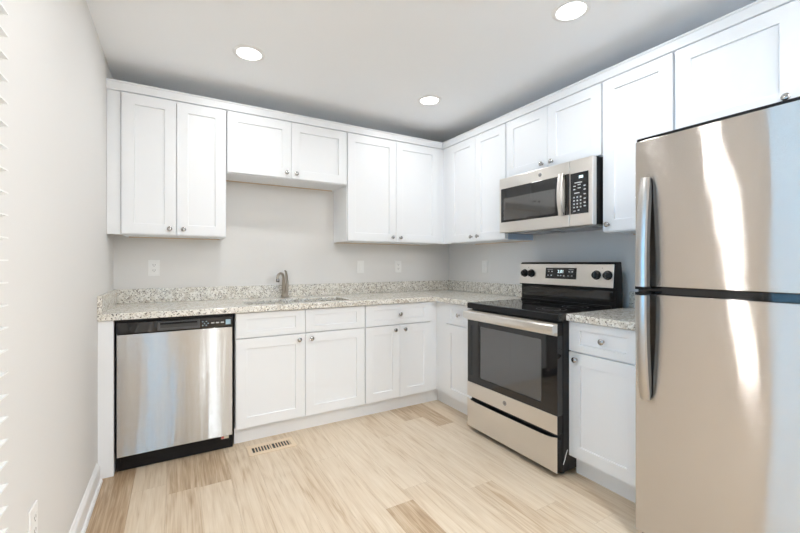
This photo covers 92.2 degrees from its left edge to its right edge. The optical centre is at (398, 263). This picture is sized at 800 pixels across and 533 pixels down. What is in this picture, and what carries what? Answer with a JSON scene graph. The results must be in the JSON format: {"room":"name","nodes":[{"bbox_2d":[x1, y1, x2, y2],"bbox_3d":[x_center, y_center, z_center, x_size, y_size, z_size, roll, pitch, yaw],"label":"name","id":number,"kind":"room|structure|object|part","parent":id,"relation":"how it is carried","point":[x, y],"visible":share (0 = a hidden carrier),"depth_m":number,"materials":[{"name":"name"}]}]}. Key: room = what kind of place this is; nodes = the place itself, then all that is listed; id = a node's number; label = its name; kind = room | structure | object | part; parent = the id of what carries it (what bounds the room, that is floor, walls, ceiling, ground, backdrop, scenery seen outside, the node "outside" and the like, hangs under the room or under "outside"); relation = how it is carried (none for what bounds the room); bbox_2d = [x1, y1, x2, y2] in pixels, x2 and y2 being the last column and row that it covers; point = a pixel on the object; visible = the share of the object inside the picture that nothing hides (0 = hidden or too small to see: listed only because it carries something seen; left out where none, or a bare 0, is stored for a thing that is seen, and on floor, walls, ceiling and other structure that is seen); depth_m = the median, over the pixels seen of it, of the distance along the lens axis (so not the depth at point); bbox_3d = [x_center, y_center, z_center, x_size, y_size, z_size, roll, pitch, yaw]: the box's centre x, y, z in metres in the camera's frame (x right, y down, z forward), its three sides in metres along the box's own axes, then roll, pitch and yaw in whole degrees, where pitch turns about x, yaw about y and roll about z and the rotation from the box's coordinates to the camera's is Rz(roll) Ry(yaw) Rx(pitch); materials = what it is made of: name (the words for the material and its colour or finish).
{"room":"kitchen","nodes":[
{"label":"kitchen","id":0,"kind":"room"},
{"bbox_2d":[0,0,112,532],"bbox_3d":[-0.404,-0.034,-0.175,0.120,2.463,6.500,0,0,-30],"label":"wall","id":1,"kind":"structure","parent":0,"point":[58,248],"depth_m":1.35,"materials":[{"name":"white paint"}]},
{"bbox_2d":[0,2,7,532],"bbox_3d":[-0.465,-0.144,0.113,0.054,1.558,1.699,0,0,-30],"label":"window blind","id":2,"kind":"object","parent":1,"relation":"attached to","point":[2,9],"visible":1,"depth_m":0.84,"materials":[{"name":"white plastic"}]},
{"bbox_2d":[28,500,37,532],"bbox_3d":[-1.102,0.791,1.163,0.008,0.116,0.072,0,0,-30],"label":"wall outlet","id":3,"kind":"object","parent":1,"relation":"attached to","point":[33,513],"visible":1,"depth_m":1.16,"materials":[{"name":"white plastic"}]},
{"bbox_2d":[33,511,36,525],"bbox_3d":[-1.099,0.772,1.164,0.002,0.028,0.033,0,0,-30],"label":"receptacle","id":4,"kind":"object","parent":3,"relation":"attached to","point":[34,512],"depth_m":1.17,"materials":[{"name":"grey plastic"}]},
{"bbox_2d":[69,463,102,532],"bbox_3d":[-0.187,1.143,-0.403,0.028,0.106,5.788,0,0,-30],"label":"baseboard","id":5,"kind":"structure","parent":1,"relation":"attached to","point":[80,523],"depth_m":1.82,"materials":[{"name":"white paint"}]},
{"bbox_2d":[97,289,116,314],"bbox_3d":[-1.805,0.233,2.397,0.021,0.100,0.644,0,0,-30],"label":"backsplash","id":6,"kind":"structure","parent":1,"relation":"attached to","point":[105,301],"depth_m":2.27,"materials":[{"name":"stone"}]},
{"bbox_2d":[113,181,448,289],"bbox_3d":[-0.745,-0.034,3.450,3.151,2.463,0.120,0,0,-30],"label":"wall","id":7,"kind":"structure","parent":0,"point":[271,230],"depth_m":3.21,"materials":[{"name":"white paint"}]},
{"bbox_2d":[148,260,159,275],"bbox_3d":[-1.768,0.035,2.786,0.072,0.116,0.008,0,0,-30],"label":"wall outlet","id":8,"kind":"object","parent":7,"relation":"attached to","point":[153,265],"visible":1,"depth_m":2.78,"materials":[{"name":"white plastic"}]},
{"bbox_2d":[107,89,225,239],"bbox_3d":[-1.590,-0.635,2.688,0.684,0.910,0.353,0,0,-30],"label":"upper cabinet","id":9,"kind":"object","parent":7,"relation":"attached to","point":[173,153],"depth_m":2.55,"materials":[{"name":"white paint"}]},
{"bbox_3d":[-1.797,-0.636,2.433,0.070,0.906,0.021,0,0,-30],"label":"cabinet filler","id":10,"kind":"part","parent":9,"relation":"part of","materials":[{"name":"white wood"}]},
{"bbox_3d":[-1.621,-0.636,2.511,0.298,0.894,0.020,0,0,-30],"label":"door","id":11,"kind":"part","parent":9,"relation":"part of","materials":[{"name":"white paint"}]},
{"bbox_3d":[-1.638,-0.189,2.844,0.578,0.018,0.013,0,0,-30],"label":"hanging rail","id":12,"kind":"part","parent":9,"relation":"part of","materials":[{"name":"beige wood"}]},
{"bbox_3d":[-1.359,-0.636,2.662,0.301,0.894,0.020,0,0,-30],"label":"door","id":13,"kind":"part","parent":9,"relation":"part of","materials":[{"name":"white paint"}]},
{"bbox_2d":[117,280,448,303],"bbox_3d":[-0.700,0.233,3.394,2.888,0.100,0.020,0,0,-30],"label":"backsplash","id":14,"kind":"structure","parent":7,"relation":"attached to","point":[124,296],"depth_m":3.15,"materials":[{"name":"stone"}]},
{"bbox_2d":[226,111,345,190],"bbox_3d":[-0.895,-0.866,3.089,0.912,0.448,0.353,0,0,-30],"label":"upper cabinet","id":15,"kind":"object","parent":7,"relation":"attached to","point":[259,150],"visible":0.93,"depth_m":2.95,"materials":[{"name":"white paint"}]},
{"bbox_3d":[-1.024,-0.867,2.855,0.449,0.432,0.020,0,0,-30],"label":"door","id":16,"kind":"part","parent":15,"relation":"part of","materials":[{"name":"white paint"}]},
{"bbox_3d":[-0.975,-0.651,3.226,0.878,0.018,0.013,0,0,-30],"label":"hanging rail","id":17,"kind":"part","parent":15,"relation":"part of","materials":[{"name":"beige wood"}]},
{"bbox_3d":[-0.631,-0.867,3.082,0.452,0.432,0.020,0,0,-30],"label":"door","id":18,"kind":"part","parent":15,"relation":"part of","materials":[{"name":"white paint"}]},
{"bbox_2d":[357,261,363,272],"bbox_3d":[-0.354,0.035,3.601,0.072,0.116,0.009,0,0,-30],"label":"wall switch","id":19,"kind":"object","parent":7,"relation":"attached to","point":[360,264],"visible":1,"depth_m":3.60,"materials":[{"name":"white plastic"}]},
{"bbox_2d":[334,132,450,244],"bbox_3d":[-0.038,-0.635,3.542,1.018,0.910,0.423,0,0,-30],"label":"upper cabinet","id":20,"kind":"object","parent":7,"relation":"attached to","point":[389,196],"depth_m":3.41,"materials":[{"name":"white paint"}]},
{"bbox_2d":[106,78,442,149],"bbox_3d":[-0.701,-1.119,3.041,2.577,0.058,0.032,0,0,-30],"label":"crown molding","id":21,"kind":"structure","parent":20,"relation":"attached to","point":[112,84],"depth_m":2.83,"materials":[{"name":"white paint"}]},
{"bbox_3d":[-0.225,-0.636,3.316,0.458,0.894,0.020,0,0,-30],"label":"door","id":22,"kind":"part","parent":20,"relation":"part of","materials":[{"name":"white paint"}]},
{"bbox_3d":[-0.174,-0.189,3.688,0.894,0.018,0.013,0,0,-30],"label":"hanging rail","id":23,"kind":"part","parent":20,"relation":"part of","materials":[{"name":"beige wood"}]},
{"bbox_3d":[0.174,-0.636,3.546,0.456,0.894,0.020,0,0,-30],"label":"door","id":24,"kind":"part","parent":20,"relation":"part of","materials":[{"name":"white paint"}]},
{"bbox_3d":[0.435,-0.636,3.650,0.089,0.906,0.136,0,0,-30],"label":"corner filler","id":25,"kind":"part","parent":20,"relation":"part of","materials":[{"name":"white wood"}]},
{"bbox_2d":[395,261,400,272],"bbox_3d":[-0.001,0.035,3.804,0.072,0.116,0.008,0,0,-30],"label":"wall outlet","id":26,"kind":"object","parent":7,"relation":"attached to","point":[397,263],"visible":1,"depth_m":3.80,"materials":[{"name":"white plastic"}]},
{"bbox_2d":[85,400,641,532],"bbox_3d":[0.908,1.257,0.582,3.151,0.120,6.740,0,0,-30],"label":"floor","id":27,"kind":"structure","parent":0,"point":[418,468],"depth_m":2.04,"materials":[{"name":"brown wood"}]},
{"bbox_2d":[98,320,116,478],"bbox_3d":[-1.782,0.759,2.408,0.072,0.874,0.610,0,0,-30],"label":"cabinet filler","id":28,"kind":"object","parent":27,"relation":"on","point":[107,457],"visible":0.5,"depth_m":2.15,"materials":[{"name":"white paint"}]},
{"bbox_2d":[116,313,232,471],"bbox_3d":[-1.471,0.758,2.574,0.620,0.874,0.612,0,0,-30],"label":"dishwasher","id":29,"kind":"object","parent":27,"relation":"on","point":[174,375],"visible":0.99,"depth_m":2.31,"materials":[{"name":"silver metal"}]},
{"bbox_3d":[-1.335,0.372,2.335,0.606,0.065,0.046,0,0,-30],"label":"control panel","id":30,"kind":"part","parent":29,"relation":"part of","materials":[{"name":"black glass"}]},
{"bbox_3d":[-1.338,0.332,2.340,0.606,0.014,0.034,0,0,-30],"label":"trim","id":31,"kind":"part","parent":29,"relation":"part of","materials":[{"name":"black plastic"}]},
{"bbox_3d":[-1.353,1.149,2.368,0.615,0.092,0.028,0,0,-30],"label":"toe panel","id":32,"kind":"part","parent":29,"relation":"part of","materials":[{"name":"black plastic"}]},
{"bbox_3d":[-1.344,1.130,2.352,0.578,0.045,0.008,0,0,-30],"label":"kick plate","id":33,"kind":"part","parent":29,"relation":"part of","materials":[{"name":"black plastic"}]},
{"bbox_2d":[246,437,296,456],"bbox_3d":[-0.826,1.194,2.511,0.294,0.005,0.144,0,0,-30],"label":"floor vent","id":34,"kind":"object","parent":27,"relation":"in","point":[288,442],"visible":1,"depth_m":2.50,"materials":[{"name":"beige metal"}]},
{"bbox_2d":[233,305,364,443],"bbox_3d":[-0.800,0.759,2.973,0.923,0.876,0.645,0,0,-30],"label":"base cabinet","id":35,"kind":"object","parent":27,"relation":"on","point":[293,370],"visible":0.88,"depth_m":2.69,"materials":[{"name":"white paint"}]},
{"bbox_3d":[-0.858,0.408,2.611,0.452,0.162,0.018,0,0,-30],"label":"drawer","id":36,"kind":"part","parent":35,"relation":"part of","materials":[{"name":"white paint"}]},
{"bbox_3d":[-0.858,0.788,2.611,0.452,0.583,0.018,0,0,-30],"label":"door","id":37,"kind":"part","parent":35,"relation":"part of","materials":[{"name":"white paint"}]},
{"bbox_2d":[97,290,520,320],"bbox_3d":[-0.432,0.302,2.906,2.910,0.037,1.134,0,0,-30],"label":"countertop","id":38,"kind":"structure","parent":35,"relation":"on","point":[129,311],"depth_m":2.79,"materials":[{"name":"stone"}]},
{"bbox_2d":[276,270,288,297],"bbox_3d":[-0.938,0.170,3.134,0.069,0.226,0.166,0,0,0],"label":"faucet","id":39,"kind":"object","parent":38,"relation":"on","point":[284,278],"visible":1,"depth_m":3.16,"materials":[{"name":"silver metal"}]},
{"bbox_3d":[-0.953,0.172,3.121,0.028,0.201,0.134,0,0,11],"label":"spout","id":40,"kind":"part","parent":39,"relation":"part of","materials":[{"name":"silver metal"}]},
{"bbox_3d":[-0.461,0.408,2.840,0.460,0.162,0.018,0,0,-30],"label":"drawer","id":41,"kind":"part","parent":35,"relation":"part of","materials":[{"name":"white paint"}]},
{"bbox_3d":[-0.461,0.788,2.840,0.460,0.583,0.018,0,0,-30],"label":"door","id":42,"kind":"part","parent":35,"relation":"part of","materials":[{"name":"white paint"}]},
{"bbox_2d":[362,301,430,415],"bbox_3d":[-0.134,0.759,3.356,0.613,0.875,0.644,0,0,-30],"label":"base cabinet","id":43,"kind":"object","parent":27,"relation":"on","point":[398,335],"visible":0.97,"depth_m":3.10,"materials":[{"name":"white paint"}]},
{"bbox_3d":[-0.124,0.788,3.034,0.302,0.583,0.018,0,0,-30],"label":"door","id":44,"kind":"part","parent":43,"relation":"part of","materials":[{"name":"white paint"}]},
{"bbox_3d":[0.008,0.408,3.110,0.606,0.162,0.018,0,0,-30],"label":"drawer","id":45,"kind":"part","parent":43,"relation":"part of","materials":[{"name":"white paint"}]},
{"bbox_3d":[0.140,0.788,3.187,0.300,0.583,0.018,0,0,-30],"label":"door","id":46,"kind":"part","parent":43,"relation":"part of","materials":[{"name":"white paint"}]},
{"bbox_2d":[427,301,451,406],"bbox_3d":[0.347,0.759,3.267,0.130,0.874,0.216,0,0,-30],"label":"cabinet filler","id":47,"kind":"object","parent":27,"relation":"on","point":[438,309],"visible":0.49,"depth_m":3.28,"materials":[{"name":"white paint"}]},
{"bbox_2d":[446,303,471,414],"bbox_3d":[0.734,0.759,3.145,0.644,0.875,0.381,0,0,-30],"label":"base cabinet","id":48,"kind":"object","parent":27,"relation":"on","point":[456,324],"visible":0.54,"depth_m":3.05,"materials":[{"name":"white paint"}]},
{"bbox_3d":[0.488,0.408,3.003,0.018,0.162,0.373,0,0,-30],"label":"drawer","id":49,"kind":"part","parent":48,"relation":"part of","materials":[{"name":"white paint"}]},
{"bbox_2d":[463,262,622,473],"bbox_3d":[0.941,0.595,2.596,0.696,1.205,0.766,0,0,-30],"label":"electric range","id":50,"kind":"object","parent":27,"relation":"on","point":[518,381],"visible":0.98,"depth_m":2.43,"materials":[{"name":"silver metal"}]},
{"bbox_3d":[0.663,0.366,2.435,0.054,0.053,0.757,0,0,-30],"label":"handle","id":51,"kind":"part","parent":50,"relation":"part of","materials":[{"name":"silver metal"}]},
{"bbox_3d":[0.688,1.064,2.452,0.004,0.199,0.756,0,0,-30],"label":"storage drawer","id":52,"kind":"part","parent":50,"relation":"part of","materials":[{"name":"silver metal"}]},
{"bbox_3d":[0.975,0.077,2.994,0.027,0.060,0.060,0,0,-30],"label":"burner knob","id":53,"kind":"part","parent":50,"relation":"part of","materials":[{"name":"black plastic"}]},
{"bbox_3d":[1.008,0.077,2.937,0.027,0.060,0.060,0,0,-30],"label":"burner knob","id":54,"kind":"part","parent":50,"relation":"part of","materials":[{"name":"black plastic"}]},
{"bbox_2d":[467,299,614,321],"bbox_3d":[0.927,0.303,2.590,0.554,0.041,0.762,0,0,-30],"label":"cooktop","id":55,"kind":"object","parent":50,"relation":"in","point":[535,310],"depth_m":2.49,"materials":[{"name":"black glass"}]},
{"bbox_3d":[1.157,0.277,2.738,0.010,0.011,0.730,0,0,-30],"label":"trim","id":56,"kind":"part","parent":50,"relation":"part of","materials":[{"name":"black plastic"}]},
{"bbox_3d":[1.151,0.082,2.720,0.017,0.149,0.753,0,0,-30],"label":"control panel","id":57,"kind":"part","parent":50,"relation":"part of","materials":[{"name":"silver metal"}]},
{"bbox_3d":[1.167,0.211,2.728,0.002,0.068,0.722,0,0,-30],"label":"vent trim","id":58,"kind":"part","parent":50,"relation":"part of","materials":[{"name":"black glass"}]},
{"bbox_3d":[1.271,0.077,2.482,0.027,0.060,0.060,0,0,-30],"label":"burner knob","id":59,"kind":"part","parent":50,"relation":"part of","materials":[{"name":"black plastic"}]},
{"bbox_3d":[1.308,0.077,2.417,0.027,0.060,0.060,0,0,-30],"label":"burner knob","id":60,"kind":"part","parent":50,"relation":"part of","materials":[{"name":"black plastic"}]},
{"bbox_2d":[569,321,635,502],"bbox_3d":[1.312,0.759,2.144,0.644,0.875,0.392,0,0,-30],"label":"base cabinet","id":61,"kind":"object","parent":27,"relation":"on","point":[602,359],"visible":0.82,"depth_m":2.00,"materials":[{"name":"white paint"}]},
{"bbox_2d":[566,307,634,329],"bbox_3d":[1.315,0.302,2.143,0.646,0.037,0.397,0,0,-30],"label":"countertop","id":62,"kind":"structure","parent":61,"relation":"on","point":[623,318],"depth_m":2.04,"materials":[{"name":"stone"}]},
{"bbox_3d":[1.048,0.408,1.986,0.028,0.031,0.031,0,0,-30],"label":"knob","id":63,"kind":"part","parent":61,"relation":"part of","materials":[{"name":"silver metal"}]},
{"bbox_3d":[1.065,0.408,2.003,0.018,0.162,0.388,0,0,-30],"label":"drawer","id":64,"kind":"part","parent":61,"relation":"part of","materials":[{"name":"white paint"}]},
{"bbox_2d":[635,96,799,532],"bbox_3d":[1.518,0.328,1.516,0.822,1.730,0.759,0,0,-30],"label":"refrigerator","id":65,"kind":"object","parent":27,"relation":"on","point":[717,247],"visible":1,"depth_m":1.41,"materials":[{"name":"grey metal"}]},
{"bbox_3d":[1.019,0.353,1.607,0.048,0.439,0.044,0,0,-30],"label":"handle","id":66,"kind":"part","parent":65,"relation":"part of","materials":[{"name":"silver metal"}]},
{"bbox_3d":[1.019,-0.130,1.607,0.048,0.455,0.044,0,0,-30],"label":"handle","id":67,"kind":"part","parent":65,"relation":"part of","materials":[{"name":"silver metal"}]},
{"bbox_3d":[1.247,0.642,1.360,0.070,1.021,0.759,0,0,-30],"label":"fresh food door","id":68,"kind":"part","parent":65,"relation":"part of","materials":[{"name":"silver metal"}]},
{"bbox_3d":[1.247,-0.212,1.360,0.070,0.621,0.759,0,0,-30],"label":"freezer door","id":69,"kind":"part","parent":65,"relation":"part of","materials":[{"name":"silver metal"}]},
{"bbox_2d":[86,0,757,142],"bbox_3d":[0.908,-1.316,0.582,3.151,0.100,6.740,0,0,-30],"label":"ceiling","id":70,"kind":"structure","parent":0,"point":[361,63],"depth_m":2.27,"materials":[{"name":"white paint"}]},
{"bbox_2d":[232,44,264,61],"bbox_3d":[-0.900,-1.261,2.319,0.184,0.009,0.184,0,0,-30],"label":"recessed light","id":71,"kind":"object","parent":70,"relation":"in","point":[243,51],"visible":1,"depth_m":2.31,"materials":[{"name":"white paint"}]},
{"bbox_2d":[418,95,440,104],"bbox_3d":[0.242,-1.261,2.988,0.184,0.009,0.184,0,0,-30],"label":"recessed light","id":72,"kind":"object","parent":70,"relation":"in","point":[427,99],"visible":1,"depth_m":2.98,"materials":[{"name":"white paint"}]},
{"bbox_2d":[551,0,591,21],"bbox_3d":[0.864,-1.261,1.926,0.184,0.009,0.184,0,0,-30],"label":"recessed light","id":73,"kind":"object","parent":70,"relation":"in","point":[567,10],"visible":1,"depth_m":1.92,"materials":[{"name":"white paint"}]},
{"bbox_2d":[449,230,637,307],"bbox_3d":[2.221,-0.034,1.339,0.120,2.463,6.500,0,0,-30],"label":"wall","id":74,"kind":"structure","parent":0,"point":[504,260],"depth_m":3.08,"materials":[{"name":"white paint"}]},
{"bbox_2d":[482,261,487,272],"bbox_3d":[0.817,0.035,3.645,0.009,0.116,0.072,0,0,-30],"label":"wall switch","id":75,"kind":"object","parent":74,"relation":"attached to","point":[484,263],"visible":1,"depth_m":3.64,"materials":[{"name":"white plastic"}]},
{"bbox_2d":[449,280,521,296],"bbox_3d":[0.825,0.233,3.619,0.020,0.100,1.113,0,0,-30],"label":"backsplash","id":76,"kind":"structure","parent":74,"relation":"attached to","point":[480,287],"depth_m":3.59,"materials":[{"name":"stone"}]},
{"bbox_2d":[450,124,533,244],"bbox_3d":[0.781,-0.635,3.360,0.353,0.910,0.710,0,0,-30],"label":"upper cabinet","id":77,"kind":"object","parent":74,"relation":"attached to","point":[477,163],"visible":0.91,"depth_m":3.25,"materials":[{"name":"white paint"}]},
{"bbox_3d":[0.575,-0.636,3.443,0.020,0.894,0.352,0,0,-30],"label":"door","id":78,"kind":"part","parent":77,"relation":"part of","materials":[{"name":"white paint"}]},
{"bbox_3d":[0.750,-0.636,3.138,0.020,0.894,0.345,0,0,-30],"label":"door","id":79,"kind":"part","parent":77,"relation":"part of","materials":[{"name":"white paint"}]},
{"bbox_3d":[0.919,-0.189,3.440,0.013,0.018,0.675,0,0,-30],"label":"hanging rail","id":80,"kind":"part","parent":77,"relation":"part of","materials":[{"name":"beige wood"}]},
{"bbox_2d":[506,83,602,177],"bbox_3d":[1.153,-0.866,2.716,0.353,0.448,0.772,0,0,-30],"label":"upper cabinet","id":81,"kind":"object","parent":74,"relation":"attached to","point":[570,128],"visible":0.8,"depth_m":2.58,"materials":[{"name":"white paint"}]},
{"bbox_3d":[0.937,-0.867,2.814,0.020,0.432,0.378,0,0,-30],"label":"door","id":82,"kind":"part","parent":81,"relation":"part of","materials":[{"name":"white paint"}]},
{"bbox_2d":[500,156,602,234],"bbox_3d":[1.113,-0.432,2.693,0.440,0.417,0.762,0,0,-30],"label":"microwave","id":83,"kind":"object","parent":81,"relation":"attached to","point":[566,197],"visible":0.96,"depth_m":2.52,"materials":[{"name":"silver metal"}]},
{"bbox_3d":[0.936,-0.433,2.683,0.036,0.409,0.602,0,0,-30],"label":"door frame","id":84,"kind":"part","parent":83,"relation":"part of","materials":[{"name":"silver metal"}]},
{"bbox_3d":[1.145,-0.230,2.711,0.335,0.005,0.742,0,0,-30],"label":"underside plate","id":85,"kind":"part","parent":83,"relation":"part of","materials":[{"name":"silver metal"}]},
{"bbox_3d":[1.023,-0.434,2.441,0.032,0.267,0.034,0,0,-30],"label":"handle","id":86,"kind":"part","parent":83,"relation":"part of","materials":[{"name":"silver metal"}]},
{"bbox_3d":[1.129,-0.867,2.482,0.020,0.432,0.382,0,0,-30],"label":"door","id":87,"kind":"part","parent":81,"relation":"part of","materials":[{"name":"white paint"}]},
{"bbox_2d":[629,292,634,307],"bbox_3d":[1.586,0.233,2.299,0.020,0.100,0.397,0,0,-30],"label":"backsplash","id":88,"kind":"structure","parent":74,"relation":"attached to","point":[631,294],"depth_m":2.45,"materials":[{"name":"stone"}]},
{"bbox_2d":[603,52,674,234],"bbox_3d":[1.443,-0.635,2.213,0.353,0.910,0.381,0,0,-30],"label":"upper cabinet","id":89,"kind":"object","parent":74,"relation":"attached to","point":[639,102],"visible":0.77,"depth_m":2.17,"materials":[{"name":"white paint"}]},
{"bbox_2d":[675,0,799,129],"bbox_3d":[1.768,-0.866,1.649,0.353,0.448,0.914,0,0,-30],"label":"upper cabinet","id":90,"kind":"object","parent":74,"relation":"attached to","point":[753,63],"visible":0.7,"depth_m":1.74,"materials":[{"name":"white paint"}]},
{"bbox_2d":[441,0,794,149],"bbox_3d":[1.149,-1.119,2.445,0.032,0.058,2.913,0,0,-30],"label":"crown molding","id":91,"kind":"structure","parent":90,"relation":"attached to","point":[759,7],"depth_m":2.11,"materials":[{"name":"white paint"}]},
{"bbox_3d":[1.610,-0.689,1.599,0.028,0.031,0.031,0,0,-30],"label":"knob","id":92,"kind":"part","parent":90,"relation":"part of","materials":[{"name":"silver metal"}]}
]}

